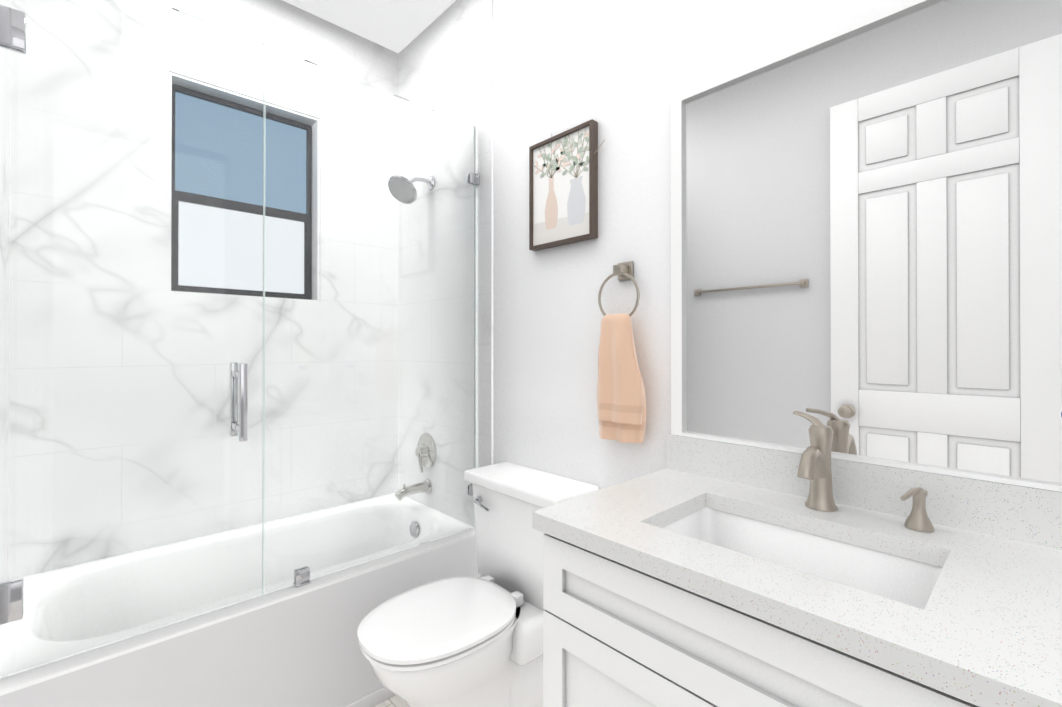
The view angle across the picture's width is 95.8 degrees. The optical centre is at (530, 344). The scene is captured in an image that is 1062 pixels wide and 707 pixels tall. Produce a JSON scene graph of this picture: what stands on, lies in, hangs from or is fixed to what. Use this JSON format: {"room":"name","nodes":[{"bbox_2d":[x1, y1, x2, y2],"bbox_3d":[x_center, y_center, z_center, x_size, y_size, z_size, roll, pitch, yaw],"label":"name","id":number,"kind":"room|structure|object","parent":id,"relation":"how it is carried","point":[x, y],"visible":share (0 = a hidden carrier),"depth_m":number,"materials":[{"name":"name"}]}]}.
{"room":"bathroom","nodes":[
{"label":"bathroom","id":0,"kind":"room"},
{"bbox_2d":[174,84,310,125],"bbox_3d":[-1.303,-0.152,2.177,1.410,2.870,0.160,0,0,-43],"label":"wall","id":1,"kind":"structure","parent":0,"point":[174,84],"depth_m":2.18,"materials":[{"name":"paint"}]},
{"bbox_2d":[171,84,311,299],"bbox_3d":[-1.311,-0.652,2.202,0.568,0.868,0.050,0,0,-43],"label":"window unit","id":2,"kind":"structure","parent":1,"relation":"in","point":[225,129],"depth_m":2.17,"materials":[{"name":"grey"}]},
{"bbox_2d":[0,0,492,582],"bbox_3d":[-0.993,-0.154,1.848,1.450,2.870,0.895,0,0,-43],"label":"wall tile","id":3,"kind":"structure","parent":1,"relation":"attached to","point":[444,62],"depth_m":2.03,"materials":[{"name":"tile"}]},
{"bbox_2d":[388,175,434,203],"bbox_3d":[-0.561,-0.750,2.275,0.218,0.158,0.144,0,0,-43],"label":"shower head","id":4,"kind":"object","parent":3,"relation":"attached to","point":[400,197],"depth_m":2.24},
{"bbox_2d":[395,479,431,500],"bbox_3d":[-0.573,0.699,2.312,0.176,0.074,0.072,0,0,-43],"label":"tub spout","id":5,"kind":"object","parent":3,"relation":"attached to","point":[420,488],"depth_m":2.31,"materials":[{"name":"silver metal"}]},
{"bbox_2d":[415,433,435,472],"bbox_3d":[-0.538,0.527,2.359,0.062,0.177,0.170,0,0,-43],"label":"shower valve","id":6,"kind":"object","parent":3,"relation":"attached to","point":[421,450],"depth_m":2.34,"materials":[{"name":"silver metal"}]},
{"bbox_2d":[283,0,455,52],"bbox_3d":[-0.398,-1.641,1.222,1.770,0.100,2.800,0,0,-43],"label":"ceiling","id":7,"kind":"structure","parent":0,"point":[397,26],"depth_m":2.31,"materials":[{"name":"paint"}]},
{"bbox_2d":[374,695,407,706],"bbox_3d":[-0.398,1.329,1.210,1.770,0.100,2.800,0,0,-43],"label":"floor","id":8,"kind":"structure","parent":0,"point":[395,701],"depth_m":1.71,"materials":[{"name":"white tile"}]},
{"bbox_2d":[0,493,480,706],"bbox_3d":[-0.978,1.036,1.827,1.426,0.490,0.766,0,0,-43],"label":"bathtub","id":9,"kind":"object","parent":8,"relation":"on","point":[292,646],"visible":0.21,"depth_m":1.61,"materials":[{"name":"white ceramic"}]},
{"bbox_2d":[0,0,478,678],"bbox_3d":[-0.755,-0.080,1.595,1.428,1.739,0.138,0,0,-43],"label":"glass shower enclosure","id":10,"kind":"object","parent":9,"relation":"on","point":[12,28],"visible":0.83,"depth_m":1.45,"materials":[{"name":"clear glass"}]},
{"bbox_2d":[357,462,598,706],"bbox_3d":[-0.190,0.874,1.525,0.704,0.813,0.480,0,0,-43],"label":"toilet","id":11,"kind":"object","parent":8,"relation":"on","point":[463,642],"visible":0.92,"depth_m":1.47,"materials":[{"name":"ceramic"}]},
{"bbox_2d":[532,433,1061,706],"bbox_3d":[0.490,0.767,0.918,0.558,1.020,0.827,0,0,-43],"label":"bathroom vanity","id":12,"kind":"object","parent":8,"relation":"on","point":[697,572],"visible":1,"depth_m":0.85,"materials":[{"name":"grey stone"}]},
{"bbox_2d":[793,411,837,511],"bbox_3d":[0.600,0.256,1.045,0.155,0.204,0.095,0,0,-43],"label":"faucet","id":13,"kind":"object","parent":12,"relation":"on","point":[814,467],"visible":0.98,"depth_m":1.04,"materials":[{"name":"silver metal"}]},
{"bbox_2d":[900,487,933,532],"bbox_3d":[0.743,0.318,0.923,0.084,0.078,0.046,0,0,-43],"label":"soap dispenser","id":14,"kind":"object","parent":12,"relation":"on","point":[917,519],"visible":0.98,"depth_m":0.93,"materials":[{"name":"silver metal"}]},
{"bbox_2d":[493,0,886,489],"bbox_3d":[0.188,-0.154,1.769,0.160,2.870,2.800,0,0,-43],"label":"wall","id":15,"kind":"structure","parent":0,"point":[618,70],"depth_m":1.62,"materials":[{"name":"paint"}]},
{"bbox_2d":[529,119,604,250],"bbox_3d":[0.126,-0.564,1.695,0.030,0.409,0.354,0,0,-43],"label":"framed art","id":16,"kind":"object","parent":15,"relation":"attached to","point":[563,188],"visible":1,"depth_m":1.69,"materials":[{"name":"brown"}]},
{"bbox_2d":[597,261,645,442],"bbox_3d":[0.276,0.016,1.490,0.090,0.558,0.185,0,0,-43],"label":"towel ring","id":17,"kind":"object","parent":15,"relation":"attached to","point":[621,401],"visible":1,"depth_m":1.45,"materials":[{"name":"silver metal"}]},
{"bbox_2d":[671,0,1061,491],"bbox_3d":[0.691,-0.237,1.102,0.020,0.989,0.811,0,0,-43],"label":"framed mirror","id":18,"kind":"object","parent":15,"relation":"attached to","point":[866,235],"visible":1,"depth_m":1.03,"materials":[{"name":"white mirror"}]}
]}

